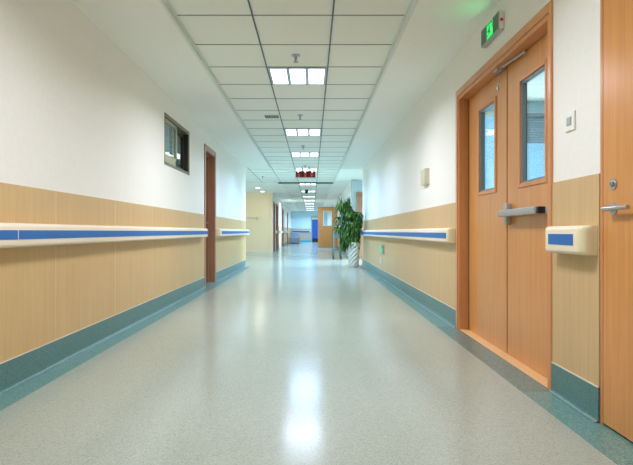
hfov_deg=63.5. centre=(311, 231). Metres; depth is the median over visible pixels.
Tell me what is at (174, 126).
window
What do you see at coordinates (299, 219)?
wall
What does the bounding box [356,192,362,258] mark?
door
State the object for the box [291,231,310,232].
handrail
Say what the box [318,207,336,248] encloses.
door
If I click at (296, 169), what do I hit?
recessed light
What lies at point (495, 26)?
exit sign
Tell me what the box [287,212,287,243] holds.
door
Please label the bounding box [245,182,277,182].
trim
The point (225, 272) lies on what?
baseboard
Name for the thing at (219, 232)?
handrail
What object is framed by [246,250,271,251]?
baseboard
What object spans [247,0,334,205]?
grid
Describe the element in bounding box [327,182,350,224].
wall
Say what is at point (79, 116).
wall
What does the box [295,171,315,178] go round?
display board
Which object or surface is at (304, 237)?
panelling
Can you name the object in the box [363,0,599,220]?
wall
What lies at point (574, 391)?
baseboard
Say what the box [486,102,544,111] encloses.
wall
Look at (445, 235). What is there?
handrail
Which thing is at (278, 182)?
ceiling slot
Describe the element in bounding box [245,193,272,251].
wall
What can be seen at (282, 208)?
door
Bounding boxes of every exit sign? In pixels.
[380,244,383,253]
[481,11,503,47]
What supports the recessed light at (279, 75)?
in the ceiling at (230, 64)
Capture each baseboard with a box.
[0,277,205,395]
[216,260,245,281]
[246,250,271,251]
[362,259,455,327]
[548,362,599,422]
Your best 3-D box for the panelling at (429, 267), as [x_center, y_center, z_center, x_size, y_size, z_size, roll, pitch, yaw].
[1.287,0.220,8.800,0.006,0.960,8.500,0,0,0]
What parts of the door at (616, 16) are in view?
frame, lever handle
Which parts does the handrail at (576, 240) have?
rail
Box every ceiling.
[70,0,268,166]
[165,0,500,210]
[527,71,544,101]
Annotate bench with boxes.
[289,233,299,243]
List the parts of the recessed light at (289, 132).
lamp panel, lamp panel, lamp panel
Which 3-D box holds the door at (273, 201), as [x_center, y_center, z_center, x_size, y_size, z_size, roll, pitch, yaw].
[-1.754,-0.220,22.500,0.200,2.160,1.020,0,0,0]
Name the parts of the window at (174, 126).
sash, sash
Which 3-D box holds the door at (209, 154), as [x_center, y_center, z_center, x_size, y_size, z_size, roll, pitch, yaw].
[-1.747,-0.245,8.295,0.216,2.210,0.890,0,0,0]
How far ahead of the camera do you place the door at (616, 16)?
2.17 m
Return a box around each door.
[204,144,215,286]
[273,201,274,251]
[276,204,277,248]
[282,208,283,245]
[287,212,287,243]
[311,216,317,241]
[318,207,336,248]
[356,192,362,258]
[456,0,552,390]
[600,0,632,441]
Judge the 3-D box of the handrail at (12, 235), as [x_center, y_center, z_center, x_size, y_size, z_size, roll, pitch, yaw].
[-1.601,0.020,1.350,0.093,0.130,12.600,0,0,0]
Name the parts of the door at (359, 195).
frame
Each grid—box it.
[177,15,403,196]
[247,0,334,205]
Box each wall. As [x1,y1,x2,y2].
[0,0,244,220]
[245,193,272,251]
[273,194,290,246]
[291,211,326,228]
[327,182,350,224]
[351,180,362,211]
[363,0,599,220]
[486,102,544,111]
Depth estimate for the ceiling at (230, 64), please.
4.96 m
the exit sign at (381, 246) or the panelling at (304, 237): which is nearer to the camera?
the exit sign at (381, 246)
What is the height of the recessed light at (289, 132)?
0.009 m
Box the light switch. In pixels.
[565,110,575,132]
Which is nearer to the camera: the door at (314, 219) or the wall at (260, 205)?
the wall at (260, 205)
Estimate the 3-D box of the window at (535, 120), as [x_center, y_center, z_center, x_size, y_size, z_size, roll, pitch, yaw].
[2.825,-0.715,6.410,2.150,1.550,0.140,0,0,0]
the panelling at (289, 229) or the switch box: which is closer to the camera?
the switch box
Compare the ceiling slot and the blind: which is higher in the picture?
the blind
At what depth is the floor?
2.73 m
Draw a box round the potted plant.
[332,197,363,266]
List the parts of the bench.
panel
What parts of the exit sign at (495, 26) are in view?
lit panel, plate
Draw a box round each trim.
[158,0,270,167]
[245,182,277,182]
[333,0,418,183]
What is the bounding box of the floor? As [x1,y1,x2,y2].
[0,242,632,464]
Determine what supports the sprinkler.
attached to the ceiling at (230, 64)
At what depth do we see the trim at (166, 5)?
4.78 m
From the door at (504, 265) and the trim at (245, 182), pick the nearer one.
the door at (504, 265)
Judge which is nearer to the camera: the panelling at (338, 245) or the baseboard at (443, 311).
the baseboard at (443, 311)
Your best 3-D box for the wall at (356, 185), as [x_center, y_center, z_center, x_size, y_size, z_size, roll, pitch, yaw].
[3.220,-0.490,16.075,3.960,2.700,0.150,0,0,0]
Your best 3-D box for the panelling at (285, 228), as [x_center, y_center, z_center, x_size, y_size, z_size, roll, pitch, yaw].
[-1.667,0.300,32.100,0.014,1.120,4.460,0,0,0]
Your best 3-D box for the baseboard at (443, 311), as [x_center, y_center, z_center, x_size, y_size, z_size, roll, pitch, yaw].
[1.274,0.778,8.800,0.031,0.164,8.500,0,0,0]
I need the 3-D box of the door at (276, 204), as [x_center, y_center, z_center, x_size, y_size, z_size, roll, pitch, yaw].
[-1.754,-0.220,24.300,0.200,2.160,1.520,0,0,0]
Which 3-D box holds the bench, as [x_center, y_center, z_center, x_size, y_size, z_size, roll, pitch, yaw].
[-1.230,0.470,36.190,0.740,0.780,0.620,0,0,0]
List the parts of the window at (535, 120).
frame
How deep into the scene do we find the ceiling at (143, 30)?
4.73 m
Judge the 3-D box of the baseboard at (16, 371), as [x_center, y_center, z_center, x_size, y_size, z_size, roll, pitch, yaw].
[-1.639,0.778,1.425,0.031,0.164,12.850,0,0,0]
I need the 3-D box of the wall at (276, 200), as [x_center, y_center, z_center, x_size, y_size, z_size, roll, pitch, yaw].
[-1.764,-0.490,31.375,0.180,2.700,19.250,0,0,0]
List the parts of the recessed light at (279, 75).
lamp panel, lamp panel, lamp panel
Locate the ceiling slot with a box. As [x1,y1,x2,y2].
[278,182,332,183]
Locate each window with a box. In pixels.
[164,112,188,174]
[485,112,544,188]
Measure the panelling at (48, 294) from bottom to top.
0.960 m
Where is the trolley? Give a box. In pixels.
[332,231,341,258]
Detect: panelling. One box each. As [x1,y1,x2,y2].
[0,182,204,362]
[216,216,245,271]
[284,227,286,245]
[288,228,290,243]
[291,229,310,241]
[337,238,347,255]
[362,202,455,308]
[552,173,599,386]
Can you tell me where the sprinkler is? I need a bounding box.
[292,54,299,62]
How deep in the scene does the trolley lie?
15.80 m
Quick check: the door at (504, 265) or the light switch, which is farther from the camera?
the door at (504, 265)
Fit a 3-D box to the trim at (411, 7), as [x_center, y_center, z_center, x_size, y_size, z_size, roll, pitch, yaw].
[0.709,-1.596,5.925,0.035,0.048,21.850,0,0,0]
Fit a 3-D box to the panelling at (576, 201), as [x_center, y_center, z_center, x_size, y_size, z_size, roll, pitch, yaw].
[1.287,0.220,2.513,0.006,0.960,0.445,0,0,0]
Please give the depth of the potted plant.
12.30 m
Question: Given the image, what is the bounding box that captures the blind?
[527,113,544,142]
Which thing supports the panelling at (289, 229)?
attached to the wall at (276, 200)
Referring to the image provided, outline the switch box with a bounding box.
[421,168,428,185]
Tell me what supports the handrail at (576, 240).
attached to the panelling at (576, 201)
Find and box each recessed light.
[268,67,325,84]
[285,129,320,135]
[291,152,318,156]
[295,168,317,170]
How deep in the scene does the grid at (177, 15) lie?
6.22 m
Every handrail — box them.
[0,223,207,247]
[216,229,248,235]
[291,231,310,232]
[360,228,455,242]
[545,225,596,255]
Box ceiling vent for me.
[264,115,279,117]
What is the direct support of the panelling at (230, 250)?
attached to the wall at (79, 116)
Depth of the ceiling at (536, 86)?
5.84 m
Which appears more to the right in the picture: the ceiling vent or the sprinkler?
the sprinkler
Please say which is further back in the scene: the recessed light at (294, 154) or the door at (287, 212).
the door at (287, 212)

